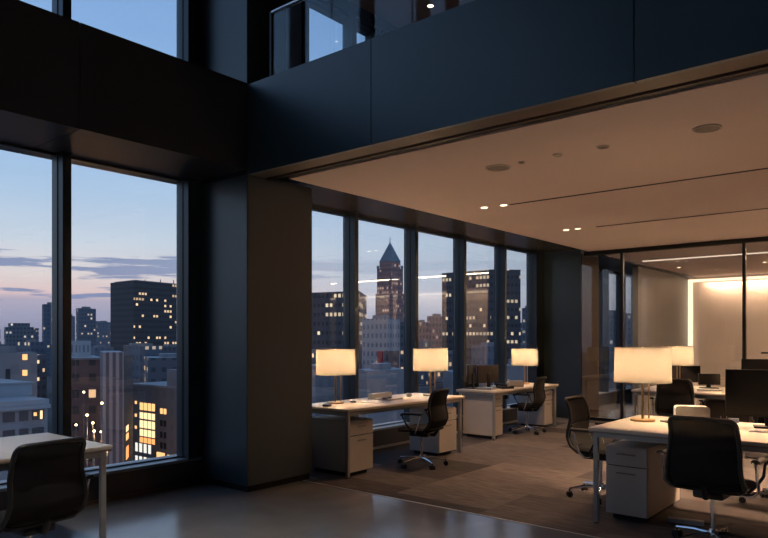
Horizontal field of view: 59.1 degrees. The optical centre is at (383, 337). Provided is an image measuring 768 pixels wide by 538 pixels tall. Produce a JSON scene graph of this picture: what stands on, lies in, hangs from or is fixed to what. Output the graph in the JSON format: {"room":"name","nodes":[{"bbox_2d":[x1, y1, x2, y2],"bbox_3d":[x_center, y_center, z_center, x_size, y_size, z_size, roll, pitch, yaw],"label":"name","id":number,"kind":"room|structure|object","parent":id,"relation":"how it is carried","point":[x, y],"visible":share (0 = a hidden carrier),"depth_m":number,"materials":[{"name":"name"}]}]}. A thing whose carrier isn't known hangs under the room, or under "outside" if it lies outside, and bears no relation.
{"room":"open-plan office","nodes":[
{"label":"open-plan office","id":0,"kind":"room"},
{"bbox_2d":[0,0,78,152],"bbox_3d":[-5.758,-1.995,1.847,1.080,0.810,9.485,0,0,40],"label":"beam","id":1,"kind":"structure","parent":0,"point":[39,47],"depth_m":4.95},
{"bbox_2d":[20,22,246,184],"bbox_3d":[-2.215,-1.995,6.114,1.080,0.810,1.592,0,0,40],"label":"beam","id":2,"kind":"structure","parent":0,"point":[142,108],"depth_m":5.73,"materials":[{"name":"paint"}]},
{"bbox_2d":[52,0,70,18],"bbox_3d":[-3.161,-4.220,5.406,0.210,3.640,1.250,0,0,40],"label":"window","id":3,"kind":"structure","parent":2,"relation":"attached to","point":[61,7],"depth_m":5.80,"materials":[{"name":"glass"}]},
{"bbox_2d":[176,0,201,66],"bbox_3d":[-2.338,-4.220,6.396,0.210,3.640,1.325,0,0,40],"label":"window","id":4,"kind":"structure","parent":2,"relation":"attached to","point":[188,12],"depth_m":6.78,"materials":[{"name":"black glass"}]},
{"bbox_2d":[202,169,246,184],"bbox_3d":[-1.706,-1.970,6.735,1.070,0.860,0.015,0,0,40],"label":"trim","id":5,"kind":"structure","parent":2,"relation":"attached to","point":[242,172],"depth_m":6.59,"materials":[{"name":"black"}]},
{"bbox_2d":[202,0,285,84],"bbox_3d":[-1.547,-4.270,6.919,1.080,3.740,0.490,0,0,40],"label":"column","id":6,"kind":"structure","parent":0,"point":[235,33],"depth_m":6.57,"materials":[{"name":"paint"}]},
{"bbox_2d":[202,175,311,485],"bbox_3d":[-1.432,-0.080,7.057,1.080,2.960,0.850,0,0,40],"label":"column","id":7,"kind":"structure","parent":0,"point":[257,231],"depth_m":6.65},
{"bbox_2d":[202,473,308,491],"bbox_3d":[-1.440,1.430,7.064,1.060,0.060,0.810,0,0,40],"label":"baseboard","id":8,"kind":"structure","parent":7,"relation":"attached to","point":[305,476],"depth_m":6.67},
{"bbox_2d":[286,0,300,69],"bbox_3d":[-1.388,-3.260,7.768,0.200,1.760,1.020,0,0,40],"label":"pier","id":9,"kind":"object","parent":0,"point":[293,13],"depth_m":8.00,"materials":[{"name":"grey concrete"}]},
{"bbox_2d":[0,390,632,510],"bbox_3d":[-1.332,1.492,7.734,0.370,0.535,24.200,0,0,40],"label":"wall","id":10,"kind":"structure","parent":0,"point":[128,482],"depth_m":6.53,"materials":[{"name":"paint"}]},
{"bbox_2d":[0,142,70,484],"bbox_3d":[-3.161,-0.203,5.406,0.210,2.802,1.250,0,0,40],"label":"window","id":11,"kind":"structure","parent":10,"relation":"in","point":[61,161],"depth_m":5.80,"materials":[{"name":"black metal"}]},
{"bbox_2d":[0,454,201,491],"bbox_3d":[-5.509,1.212,2.683,0.336,0.027,11.090,0,0,40],"label":"trim","id":12,"kind":"structure","parent":10,"relation":"on","point":[120,469],"depth_m":6.39,"materials":[{"name":"metal"}]},
{"bbox_2d":[71,156,201,471],"bbox_3d":[-2.338,-0.203,6.396,0.210,2.802,1.325,0,0,40],"label":"window","id":13,"kind":"structure","parent":10,"relation":"in","point":[188,190],"depth_m":6.77,"materials":[{"name":"black metal"}]},
{"bbox_2d":[86,480,202,505],"bbox_3d":[-5.369,1.445,2.566,0.020,0.030,11.090,0,0,40],"label":"baseboard","id":14,"kind":"structure","parent":10,"relation":"attached to","point":[198,481],"depth_m":6.34,"materials":[{"name":"brown metal"}]},
{"bbox_2d":[312,205,358,416],"bbox_3d":[-0.809,-0.202,8.239,0.210,2.800,1.265,0,0,40],"label":"window","id":15,"kind":"structure","parent":10,"relation":"in","point":[350,220],"depth_m":8.65,"materials":[{"name":"black metal"}]},
{"bbox_2d":[359,215,417,426],"bbox_3d":[0.003,-0.202,9.216,0.210,2.800,1.275,0,0,40],"label":"window","id":16,"kind":"structure","parent":10,"relation":"in","point":[411,231],"depth_m":9.63,"materials":[{"name":"black metal"}]},
{"bbox_2d":[418,228,466,414],"bbox_3d":[0.811,-0.202,10.189,0.210,2.800,1.255,0,0,40],"label":"window","id":17,"kind":"structure","parent":10,"relation":"in","point":[459,242],"depth_m":10.61,"materials":[{"name":"black metal"}]},
{"bbox_2d":[373,403,516,430],"bbox_3d":[0.697,1.212,10.157,0.336,0.027,6.780,0,0,40],"label":"trim","id":18,"kind":"structure","parent":10,"relation":"on","point":[390,426],"depth_m":9.39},
{"bbox_2d":[467,238,506,407],"bbox_3d":[1.614,-0.202,11.157,0.210,2.800,1.260,0,0,40],"label":"window","id":19,"kind":"structure","parent":10,"relation":"in","point":[500,250],"depth_m":11.56,"materials":[{"name":"black metal"}]},
{"bbox_2d":[507,246,543,405],"bbox_3d":[2.465,-0.202,12.182,0.210,2.800,1.405,0,0,40],"label":"window","id":20,"kind":"structure","parent":10,"relation":"in","point":[534,260],"depth_m":12.50,"materials":[{"name":"black metal"}]},
{"bbox_2d":[599,269,608,391],"bbox_3d":[4.530,-0.164,14.669,0.210,2.723,1.220,0,0,40],"label":"window","id":21,"kind":"structure","parent":10,"relation":"in","point":[603,274],"depth_m":15.06,"materials":[{"name":"clear glass"}]},
{"bbox_2d":[609,271,625,389],"bbox_3d":[5.248,-0.164,15.535,0.210,2.723,1.030,0,0,40],"label":"window","id":22,"kind":"structure","parent":10,"relation":"in","point":[610,272],"depth_m":15.89,"materials":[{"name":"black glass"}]},
{"bbox_2d":[309,0,397,35],"bbox_3d":[0.685,-4.215,10.219,0.300,0.150,7.400,0,0,40],"label":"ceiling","id":23,"kind":"structure","parent":0,"point":[345,6],"depth_m":8.79,"materials":[{"name":"paint"}]},
{"bbox_2d":[365,29,388,40],"bbox_3d":[1.471,-3.260,11.126,0.350,1.760,5.000,0,0,40],"label":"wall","id":24,"kind":"structure","parent":0,"point":[368,37],"depth_m":9.26,"materials":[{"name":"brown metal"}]},
{"bbox_2d":[357,20,383,37],"bbox_3d":[-0.239,-3.260,8.949,0.180,1.760,0.555,0,0,40],"label":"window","id":25,"kind":"structure","parent":24,"relation":"in","point":[374,32],"depth_m":9.05,"materials":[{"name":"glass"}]},
{"bbox_2d":[0,398,767,537],"bbox_3d":[3.726,1.610,4.315,11.780,0.300,25.400,0,0,40],"label":"floor","id":26,"kind":"structure","parent":0,"point":[524,476],"depth_m":5.91,"materials":[{"name":"carpet"}]},
{"bbox_2d":[0,437,93,537],"bbox_3d":[-2.073,1.016,3.942,0.578,0.888,0.625,0,0,34],"label":"chair","id":27,"kind":"object","parent":26,"relation":"on","point":[48,482],"visible":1,"depth_m":3.78,"materials":[{"name":"black fabric"}]},
{"bbox_2d":[0,433,112,537],"bbox_3d":[-2.878,1.090,4.040,0.970,0.740,2.140,0,0,40],"label":"office desk","id":28,"kind":"object","parent":26,"relation":"on","point":[9,444],"visible":0.57,"depth_m":4.54,"materials":[{"name":"laminate"}]},
{"bbox_2d":[312,415,372,475],"bbox_3d":[-0.464,1.167,7.417,0.610,0.585,0.380,0,0,40],"label":"drawer unit","id":29,"kind":"object","parent":26,"relation":"on","point":[328,431],"visible":0.91,"depth_m":7.26,"materials":[{"name":"white metal"}]},
{"bbox_2d":[312,393,464,478],"bbox_3d":[0.024,1.100,8.091,0.800,0.720,2.200,0,0,40],"label":"office desk","id":30,"kind":"object","parent":26,"relation":"on","point":[347,409],"visible":0.6,"depth_m":7.50,"materials":[{"name":"laminate"}]},
{"bbox_2d":[315,349,355,403],"bbox_3d":[-0.549,0.432,7.683,0.456,0.616,0.456,0,0,11],"label":"table lamp","id":31,"kind":"object","parent":30,"relation":"on","point":[329,362],"visible":1,"depth_m":7.50,"materials":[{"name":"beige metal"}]},
{"bbox_2d":[413,348,447,395],"bbox_3d":[0.599,0.435,8.705,0.451,0.609,0.451,0,0,11],"label":"table lamp","id":32,"kind":"object","parent":30,"relation":"on","point":[430,360],"visible":0.96,"depth_m":8.52,"materials":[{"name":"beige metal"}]},
{"bbox_2d":[397,388,448,469],"bbox_3d":[0.420,1.016,7.759,0.578,0.888,0.625,0,0,31],"label":"chair","id":33,"kind":"object","parent":26,"relation":"on","point":[437,414],"visible":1,"depth_m":7.61,"materials":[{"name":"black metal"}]},
{"bbox_2d":[410,406,455,455],"bbox_3d":[0.627,1.167,8.591,0.470,0.585,0.380,0,0,40],"label":"drawer unit","id":34,"kind":"object","parent":26,"relation":"on","point":[444,441],"visible":0.67,"depth_m":8.46,"materials":[{"name":"white plastic"}]},
{"bbox_2d":[302,480,600,537],"bbox_3d":[3.430,1.609,3.404,11.070,0.303,0.020,0,0,40],"label":"trim","id":35,"kind":"structure","parent":26,"relation":"on","point":[302,480],"depth_m":5.69,"materials":[{"name":"metal"}]},
{"bbox_2d":[463,395,501,438],"bbox_3d":[1.462,1.140,10.003,0.530,0.640,0.260,0,0,40],"label":"drawer unit","id":36,"kind":"object","parent":26,"relation":"on","point":[477,410],"visible":0.91,"depth_m":9.89,"materials":[{"name":"white plastic"}]},
{"bbox_2d":[456,382,557,439],"bbox_3d":[1.978,1.110,10.633,0.660,0.700,2.050,0,0,40],"label":"office desk","id":37,"kind":"object","parent":26,"relation":"on","point":[527,387],"visible":0.73,"depth_m":10.01,"materials":[{"name":"laminate"}]},
{"bbox_2d":[465,364,476,388],"bbox_3d":[1.336,0.580,10.227,0.170,0.360,0.300,0,0,31],"label":"computer monitor","id":38,"kind":"object","parent":37,"relation":"on","point":[471,369],"visible":0.93,"depth_m":10.19,"materials":[{"name":"black plastic"}]},
{"bbox_2d":[477,365,498,386],"bbox_3d":[1.599,0.588,10.389,0.400,0.345,0.170,0,0,-29],"label":"computer monitor","id":39,"kind":"object","parent":37,"relation":"on","point":[488,374],"visible":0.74,"depth_m":10.37,"materials":[{"name":"black plastic"}]},
{"bbox_2d":[511,349,537,383],"bbox_3d":[2.325,0.468,11.223,0.432,0.583,0.432,0,0,11],"label":"table lamp","id":40,"kind":"object","parent":37,"relation":"on","point":[519,357],"visible":0.95,"depth_m":11.05,"materials":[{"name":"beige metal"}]},
{"bbox_2d":[508,376,546,434],"bbox_3d":[2.192,1.026,10.473,0.566,0.869,0.612,0,0,33],"label":"chair","id":41,"kind":"object","parent":26,"relation":"on","point":[538,388],"visible":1,"depth_m":10.33,"materials":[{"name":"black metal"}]},
{"bbox_2d":[517,390,552,426],"bbox_3d":[2.508,1.160,11.240,0.500,0.600,0.300,0,0,40],"label":"drawer unit","id":42,"kind":"object","parent":26,"relation":"on","point":[543,416],"visible":0.68,"depth_m":11.11,"materials":[{"name":"white metal"}]},
{"bbox_2d":[564,395,616,504],"bbox_3d":[1.998,1.002,6.205,0.596,0.916,0.645,0,0,39],"label":"chair","id":43,"kind":"object","parent":26,"relation":"on","point":[578,438],"visible":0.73,"depth_m":6.25,"materials":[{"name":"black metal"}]},
{"bbox_2d":[590,417,619,421],"bbox_3d":[7.814,1.435,8.674,11.058,0.050,0.070,0,0,40],"label":"trim","id":44,"kind":"structure","parent":26,"relation":"on","point":[591,418],"depth_m":11.93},
{"bbox_2d":[597,253,623,418],"bbox_3d":[3.847,-0.015,11.968,0.770,2.950,0.070,0,0,40],"label":"window","id":45,"kind":"structure","parent":44,"relation":"on","point":[621,254],"depth_m":11.72,"materials":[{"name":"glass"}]},
{"bbox_2d":[641,243,745,358],"bbox_3d":[4.874,-0.015,11.115,1.910,2.950,0.070,0,0,40],"label":"window","id":46,"kind":"structure","parent":44,"relation":"on","point":[743,244],"depth_m":10.50,"materials":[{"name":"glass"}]},
{"bbox_2d":[606,439,679,522],"bbox_3d":[2.190,1.163,5.714,0.330,0.595,0.850,0,0,40],"label":"drawer unit","id":47,"kind":"object","parent":26,"relation":"on","point":[636,489],"visible":0.94,"depth_m":5.42,"materials":[{"name":"white metal"}]},
{"bbox_2d":[588,415,767,522],"bbox_3d":[2.826,1.083,5.095,2.200,0.755,1.150,0,0,40],"label":"office desk","id":48,"kind":"object","parent":26,"relation":"on","point":[625,429],"visible":0.59,"depth_m":5.28,"materials":[{"name":"laminate"}]},
{"bbox_2d":[614,347,671,421],"bbox_3d":[2.199,0.391,5.764,0.466,0.629,0.466,0,0,20],"label":"table lamp","id":49,"kind":"object","parent":48,"relation":"on","point":[632,365],"visible":1,"depth_m":5.58,"materials":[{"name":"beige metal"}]},
{"bbox_2d":[673,405,709,416],"bbox_3d":[2.629,0.642,5.797,0.270,0.125,0.130,0,0,16],"label":"storage box","id":50,"kind":"object","parent":48,"relation":"on","point":[685,410],"visible":0.7,"depth_m":5.74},
{"bbox_2d":[725,369,767,428],"bbox_3d":[3.029,0.477,5.329,0.620,0.455,0.170,0,0,25],"label":"computer monitor","id":51,"kind":"object","parent":48,"relation":"on","point":[746,390],"visible":1,"depth_m":5.37,"materials":[{"name":"black plastic"}]},
{"bbox_2d":[631,385,724,415],"bbox_3d":[5.038,1.090,9.042,3.000,0.740,1.350,0,0,40],"label":"office desk","id":52,"kind":"object","parent":26,"relation":"on","point":[698,394],"visible":0.23,"depth_m":9.30,"materials":[{"name":"laminate"}]},
{"bbox_2d":[661,346,693,378],"bbox_3d":[4.321,0.419,9.995,0.446,0.603,0.446,0,0,11],"label":"table lamp","id":53,"kind":"object","parent":52,"relation":"on","point":[681,355],"visible":0.73,"depth_m":9.79,"materials":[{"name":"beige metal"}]},
{"bbox_2d":[672,366,700,382],"bbox_3d":[4.535,0.568,10.213,0.420,0.305,0.170,0,0,23],"label":"computer monitor","id":54,"kind":"object","parent":52,"relation":"on","point":[686,372],"visible":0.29,"depth_m":10.17,"materials":[{"name":"black plastic"}]},
{"bbox_2d":[698,374,719,388],"bbox_3d":[4.661,0.615,9.729,0.300,0.210,0.170,0,0,5],"label":"computer monitor","id":55,"kind":"object","parent":52,"relation":"on","point":[708,380],"visible":0.94,"depth_m":9.70,"materials":[{"name":"black plastic"}]},
{"bbox_2d":[741,359,767,369],"bbox_3d":[5.242,0.505,9.377,0.560,0.430,0.170,0,0,11],"label":"computer monitor","id":56,"kind":"object","parent":52,"relation":"on","point":[753,364],"visible":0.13,"depth_m":9.37,"materials":[{"name":"black plastic"}]},
{"bbox_2d":[650,378,707,416],"bbox_3d":[3.930,0.993,9.025,0.658,0.934,0.608,0,0,37],"label":"chair","id":57,"kind":"object","parent":26,"relation":"on","point":[680,391],"visible":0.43,"depth_m":8.82,"materials":[{"name":"black fabric"}]},
{"bbox_2d":[668,516,733,525],"bbox_3d":[2.521,1.442,5.343,0.542,0.035,0.189,0,0,-4],"label":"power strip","id":58,"kind":"object","parent":26,"relation":"on","point":[695,522],"visible":0.94,"depth_m":5.31,"materials":[{"name":"plastic"}]},
{"bbox_2d":[657,415,767,537],"bbox_3d":[2.299,0.993,4.725,0.658,0.934,0.608,0,0,42],"label":"chair","id":59,"kind":"object","parent":26,"relation":"on","point":[704,456],"visible":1,"depth_m":4.54,"materials":[{"name":"black fabric"}]},
{"bbox_2d":[702,399,753,422],"bbox_3d":[4.656,1.140,9.177,0.600,0.600,0.470,0,0,40],"label":"chair","id":60,"kind":"object","parent":26,"relation":"on","point":[717,406],"visible":0.19,"depth_m":9.04,"materials":[{"name":"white plastic"}]},
{"bbox_2d":[738,417,767,502],"bbox_3d":[3.434,0.993,5.890,0.658,0.934,0.608,0,0,40],"label":"chair","id":61,"kind":"object","parent":26,"relation":"on","point":[753,455],"visible":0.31,"depth_m":5.98,"materials":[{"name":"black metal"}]},
{"bbox_2d":[349,0,472,27],"bbox_3d":[5.187,-4.365,6.365,12.150,0.150,7.580,0,0,40],"label":"ceiling","id":62,"kind":"structure","parent":0,"point":[398,13],"depth_m":8.83,"materials":[{"name":"paint"}]},
{"bbox_2d":[279,177,576,253],"bbox_3d":[0.894,-1.671,9.727,1.250,0.138,7.190,0,0,40],"label":"window header","id":63,"kind":"structure","parent":0,"point":[322,197],"depth_m":9.17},
{"bbox_2d":[289,71,767,250],"bbox_3d":[5.562,-1.640,5.838,10.900,0.200,7.170,0,0,40],"label":"ceiling","id":64,"kind":"structure","parent":0,"point":[651,140],"depth_m":6.43,"materials":[{"name":"paint"}]},
{"bbox_2d":[509,168,767,204],"bbox_3d":[5.213,-1.547,4.698,9.780,0.026,0.028,0,0,40],"label":"ceiling track","id":65,"kind":"object","parent":64,"relation":"attached to","point":[762,168],"visible":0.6,"depth_m":6.82,"materials":[{"name":"metal"}]},
{"bbox_2d":[584,236,767,255],"bbox_3d":[7.839,-1.505,8.659,11.000,0.070,0.100,0,0,40],"label":"trim","id":66,"kind":"structure","parent":64,"relation":"attached to","point":[756,239],"depth_m":11.10,"materials":[{"name":"metal"}]},
{"bbox_2d":[692,124,721,132],"bbox_3d":[2.369,-1.535,4.973,0.200,0.010,0.200,0,0,40],"label":"ceiling speaker","id":67,"kind":"object","parent":64,"relation":"attached to","point":[707,128],"visible":1,"depth_m":4.96},
{"bbox_2d":[694,126,719,131],"bbox_3d":[2.369,-1.534,4.973,0.172,0.001,0.172,0,0,40],"label":"grille","id":68,"kind":"object","parent":67,"relation":"attached to","point":[699,128],"depth_m":4.96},
{"bbox_2d":[544,249,597,417],"bbox_3d":[3.381,-0.071,12.855,1.080,3.062,0.800,0,0,40],"label":"column","id":69,"kind":"structure","parent":0,"point":[562,269],"depth_m":12.43,"materials":[{"name":"paint"}]},
{"bbox_2d":[581,254,598,416],"bbox_3d":[3.804,-0.030,12.510,0.012,2.980,0.770,0,0,40],"label":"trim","id":70,"kind":"structure","parent":69,"relation":"attached to","point":[589,264],"depth_m":12.51,"materials":[{"name":"glass"}]},
{"bbox_2d":[633,267,688,405],"bbox_3d":[6.593,-0.033,15.972,0.120,2.985,3.800,0,0,40],"label":"wall","id":71,"kind":"structure","parent":0,"point":[660,299],"depth_m":15.44,"materials":[{"name":"paint"}]},
{"bbox_2d":[598,242,767,277],"bbox_3d":[9.562,-1.633,11.635,12.150,0.215,6.680,0,0,40],"label":"ceiling","id":72,"kind":"structure","parent":0,"point":[721,265],"depth_m":13.65,"materials":[{"name":"paint"}]},
{"bbox_2d":[689,273,767,279],"bbox_3d":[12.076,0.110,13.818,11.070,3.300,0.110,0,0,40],"label":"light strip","id":73,"kind":"structure","parent":0,"point":[767,273],"depth_m":16.75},
{"bbox_2d":[693,275,767,386],"bbox_3d":[9.256,-0.015,16.049,3.660,2.950,0.040,0,0,40],"label":"wall","id":74,"kind":"structure","parent":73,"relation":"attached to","point":[717,305],"depth_m":16.72,"materials":[{"name":"paint"}]},
{"bbox_2d":[688,280,692,345],"bbox_3d":[7.780,-0.010,17.215,0.090,2.940,0.090,0,0,40],"label":"light strip","id":75,"kind":"object","parent":74,"relation":"attached to","point":[690,283],"visible":0.64,"depth_m":17.19,"materials":[{"name":"plastic"}]},
{"bbox_2d":[692,276,767,281],"bbox_3d":[11.950,-1.446,13.737,10.760,0.068,0.065,0,0,40],"label":"light strip","id":76,"kind":"object","parent":74,"relation":"attached to","point":[749,277],"visible":1,"depth_m":16.62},
{"bbox_3d":[5.104,-2.270,6.265,12.150,0.220,7.840,0,0,40],"label":"floor","id":77,"kind":"structure","parent":0,"visible":0},
{"bbox_2d":[301,0,308,64],"bbox_3d":[-0.969,-3.260,8.148,0.100,1.760,0.100,0,0,40],"label":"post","id":78,"kind":"structure","parent":77,"relation":"on","point":[304,4],"depth_m":8.10,"materials":[{"name":"metal"}]},
{"bbox_2d":[247,39,373,174],"bbox_3d":[-0.685,-1.962,5.910,1.536,0.845,0.040,0,0,40],"label":"fascia","id":79,"kind":"object","parent":77,"relation":"attached to","point":[319,108],"visible":1,"depth_m":5.83,"materials":[{"name":"paint"}]},
{"bbox_2d":[309,0,356,48],"bbox_3d":[-0.657,-3.260,8.445,0.180,1.760,0.755,0,0,40],"label":"window","id":80,"kind":"structure","parent":77,"relation":"on","point":[349,21],"depth_m":8.64,"materials":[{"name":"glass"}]},
{"bbox_2d":[371,0,635,145],"bbox_3d":[0.712,-1.962,4.751,2.077,0.845,0.040,0,0,40],"label":"fascia","id":81,"kind":"object","parent":77,"relation":"attached to","point":[475,60],"visible":1,"depth_m":4.68,"materials":[{"name":"paint"}]},
{"bbox_2d":[269,0,303,75],"bbox_3d":[1.102,-2.685,4.427,5.560,0.604,0.035,0,0,40],"label":"glass railing","id":82,"kind":"object","parent":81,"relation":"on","point":[271,14],"visible":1,"depth_m":6.18,"materials":[{"name":"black metal"}]},
{"bbox_2d":[635,0,767,82],"bbox_3d":[4.379,-1.962,1.706,7.441,0.845,0.040,0,0,40],"label":"fascia","id":83,"kind":"object","parent":77,"relation":"attached to","point":[672,37],"visible":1,"depth_m":3.85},
{"bbox_2d":[252,52,767,179],"bbox_3d":[3.050,-1.840,2.946,11.070,0.600,0.170,0,0,40],"label":"trim","id":84,"kind":"structure","parent":83,"relation":"attached to","point":[760,59],"depth_m":4.55,"materials":[{"name":"brown metal"}]},
{"label":"outside","id":85,"kind":"structure","parent":0,"visible":0},
{"bbox_2d":[47,375,51,432],"bbox_3d":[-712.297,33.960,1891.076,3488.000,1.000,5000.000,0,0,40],"label":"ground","id":86,"kind":"structure","parent":85,"point":[49,378],"depth_m":368.84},
{"bbox_2d":[0,346,36,396],"bbox_3d":[-66.339,17.424,116.488,13.500,32.072,12.700,0,0,40],"label":"building","id":87,"kind":"structure","parent":86,"relation":"on","point":[14,365],"depth_m":113.95,"materials":[{"name":"concrete"}]},
{"bbox_2d":[4,323,33,351],"bbox_3d":[-276.359,11.160,512.971,32.200,44.600,23.100,0,0,40],"label":"building","id":88,"kind":"structure","parent":86,"relation":"on","point":[14,333],"depth_m":503.40,"materials":[{"name":"concrete"}]},
{"bbox_2d":[0,379,50,480],"bbox_3d":[-32.924,18.285,44.880,16.000,30.350,15.400,0,0,40],"label":"building","id":89,"kind":"structure","parent":86,"relation":"on","point":[20,413],"depth_m":44.51,"materials":[{"name":"concrete"}]},
{"bbox_2d":[17,340,45,353],"bbox_3d":[-212.752,17.270,409.474,22.500,32.380,12.100,0,0,40],"label":"building","id":90,"kind":"structure","parent":86,"relation":"on","point":[28,345],"depth_m":404.60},
{"bbox_2d":[30,351,46,397],"bbox_3d":[-142.012,19.474,270.812,20.300,27.972,11.700,0,0,40],"label":"building","id":91,"kind":"structure","parent":86,"relation":"on","point":[41,358],"depth_m":269.39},
{"bbox_2d":[42,302,51,375],"bbox_3d":[-300.118,0.716,611.003,12.800,65.488,18.000,0,0,40],"label":"building","id":92,"kind":"structure","parent":86,"relation":"on","point":[46,308],"depth_m":603.38,"materials":[{"name":"concrete"}]},
{"bbox_2d":[71,341,99,467],"bbox_3d":[-72.325,17.060,161.488,25.584,32.800,15.704,0,0,40],"label":"building","id":93,"kind":"structure","parent":86,"relation":"on","point":[85,367],"depth_m":151.78,"materials":[{"name":"concrete"}]},
{"bbox_2d":[76,306,95,346],"bbox_3d":[-314.201,0.255,714.976,18.100,66.410,24.000,0,0,40],"label":"building","id":94,"kind":"structure","parent":86,"relation":"on","point":[85,316],"depth_m":708.70,"materials":[{"name":"concrete"}]},
{"bbox_2d":[91,345,113,356],"bbox_3d":[-158.303,18.705,377.527,17.300,29.510,14.300,0,0,40],"label":"building","id":95,"kind":"structure","parent":86,"relation":"on","point":[95,350],"depth_m":370.01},
{"bbox_2d":[97,321,109,346],"bbox_3d":[-375.804,5.226,909.965,18.000,56.468,18.000,0,0,40],"label":"building","id":96,"kind":"structure","parent":86,"relation":"on","point":[103,327],"depth_m":902.25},
{"bbox_2d":[100,351,123,464],"bbox_3d":[-57.695,18.160,143.494,16.300,30.600,10.900,0,0,40],"label":"building","id":97,"kind":"structure","parent":86,"relation":"on","point":[111,362],"depth_m":136.05,"materials":[{"name":"concrete"}]},
{"bbox_2d":[124,355,132,461],"bbox_3d":[-54.040,18.560,143.513,11.100,29.800,8.200,0,0,40],"label":"building","id":98,"kind":"structure","parent":86,"relation":"on","point":[128,360],"depth_m":142.83,"materials":[{"name":"concrete"}]},
{"bbox_2d":[110,280,175,351],"bbox_3d":[-166.662,-3.940,481.036,40.400,74.800,47.100,0,0,40],"label":"building","id":99,"kind":"structure","parent":86,"relation":"on","point":[141,311],"depth_m":462.85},
{"bbox_2d":[114,280,174,283],"bbox_3d":[-166.660,-38.540,481.034,27.180,0.800,48.787,0,0,28],"label":"building roof","id":100,"kind":"object","parent":99,"relation":"on","point":[137,281],"depth_m":462.74,"materials":[{"name":"concrete"}]},
{"bbox_2d":[128,343,161,382],"bbox_3d":[-93.617,17.731,265.857,16.900,31.458,14.500,0,0,40],"label":"building","id":101,"kind":"structure","parent":86,"relation":"on","point":[138,352],"depth_m":258.62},
{"bbox_2d":[133,369,175,460],"bbox_3d":[-44.077,20.210,156.687,28.000,26.500,15.200,0,0,40],"label":"building","id":102,"kind":"structure","parent":86,"relation":"on","point":[154,403],"depth_m":153.64,"materials":[{"name":"concrete"}]},
{"bbox_2d":[144,353,175,381],"bbox_3d":[-65.736,19.115,209.501,23.000,28.690,19.600,0,0,40],"label":"building","id":103,"kind":"structure","parent":86,"relation":"on","point":[155,367],"depth_m":201.17,"materials":[{"name":"concrete"}]},
{"bbox_2d":[312,364,342,416],"bbox_3d":[-11.701,18.859,137.996,7.900,29.202,14.200,0,0,40],"label":"building","id":104,"kind":"structure","parent":86,"relation":"on","point":[323,387],"depth_m":132.22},
{"bbox_2d":[312,291,366,368],"bbox_3d":[-27.553,3.810,326.489,59.300,59.300,37.200,0,0,40],"label":"building","id":105,"kind":"structure","parent":86,"relation":"on","point":[327,307],"depth_m":307.43,"materials":[{"name":"concrete"}]},
{"bbox_2d":[362,315,399,368],"bbox_3d":[-1.155,12.350,262.007,18.900,42.220,15.500,0,0,40],"label":"building","id":106,"kind":"structure","parent":86,"relation":"on","point":[381,332],"depth_m":256.74,"materials":[{"name":"concrete"}]},
{"bbox_2d":[359,363,403,423],"bbox_3d":[-0.581,19.115,127.985,6.600,28.690,15.400,0,0,40],"label":"building","id":107,"kind":"structure","parent":86,"relation":"on","point":[381,377],"depth_m":124.36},
{"bbox_2d":[377,350,398,367],"bbox_3d":[1.659,18.460,187.276,7.900,30.000,12.700,0,0,40],"label":"building","id":108,"kind":"structure","parent":86,"relation":"on","point":[390,356],"depth_m":182.90,"materials":[{"name":"concrete"}]},
{"bbox_2d":[375,243,403,321],"bbox_3d":[6.134,-28.590,610.972,19.900,124.100,19.200,0,0,40],"label":"building","id":109,"kind":"structure","parent":86,"relation":"on","point":[389,298],"depth_m":604.71,"materials":[{"name":"concrete"}]},
{"bbox_2d":[400,319,403,368],"bbox_3d":[8.593,12.709,284.002,5.400,41.502,9.200,0,0,40],"label":"building","id":110,"kind":"structure","parent":86,"relation":"on","point":[402,322],"depth_m":280.87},
{"bbox_2d":[418,320,428,341],"bbox_3d":[23.052,11.171,417.501,10.100,44.578,14.700,0,0,40],"label":"building","id":111,"kind":"structure","parent":86,"relation":"on","point":[423,327],"depth_m":412.48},
{"bbox_2d":[418,339,432,392],"bbox_3d":[20.294,17.065,343.887,9.500,32.790,20.700,0,0,40],"label":"building","id":112,"kind":"structure","parent":86,"relation":"on","point":[423,343],"depth_m":336.57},
{"bbox_2d":[427,314,441,347],"bbox_3d":[35.236,8.609,454.955,9.800,49.702,13.700,0,0,40],"label":"building","id":113,"kind":"structure","parent":86,"relation":"on","point":[435,321],"depth_m":452.02,"materials":[{"name":"concrete"}]},
{"bbox_2d":[426,350,452,393],"bbox_3d":[22.125,19.012,246.448,9.200,28.895,24.700,0,0,40],"label":"building","id":114,"kind":"structure","parent":86,"relation":"on","point":[438,375],"depth_m":239.48,"materials":[{"name":"concrete"}]},
{"bbox_2d":[443,364,491,406],"bbox_3d":[17.024,19.474,137.998,7.700,27.972,17.300,0,0,40],"label":"building","id":115,"kind":"structure","parent":86,"relation":"on","point":[447,375],"depth_m":133.91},
{"bbox_2d":[442,269,520,364],"bbox_3d":[51.292,-0.990,361.498,42.300,68.900,12.600,0,0,40],"label":"building","id":116,"kind":"structure","parent":86,"relation":"on","point":[480,283],"depth_m":354.28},
{"bbox_2d":[471,342,493,384],"bbox_3d":[34.091,17.424,221.957,9.700,32.072,20.500,0,0,40],"label":"building","id":117,"kind":"structure","parent":86,"relation":"on","point":[483,354],"depth_m":214.98,"materials":[{"name":"concrete"}]},
{"bbox_2d":[507,359,525,403],"bbox_3d":[27.607,18.859,137.985,8.000,29.202,18.400,0,0,40],"label":"building","id":118,"kind":"structure","parent":86,"relation":"on","point":[514,373],"depth_m":132.29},
{"bbox_2d":[609,310,630,347],"bbox_3d":[109.592,10.044,327.458,17.500,46.832,26.100,0,0,40],"label":"building","id":119,"kind":"structure","parent":86,"relation":"on","point":[612,313],"depth_m":322.89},
{"bbox_2d":[609,352,630,388],"bbox_3d":[53.376,18.397,157.987,9.700,30.125,20.900,0,0,40],"label":"building","id":120,"kind":"structure","parent":86,"relation":"on","point":[612,384],"depth_m":153.01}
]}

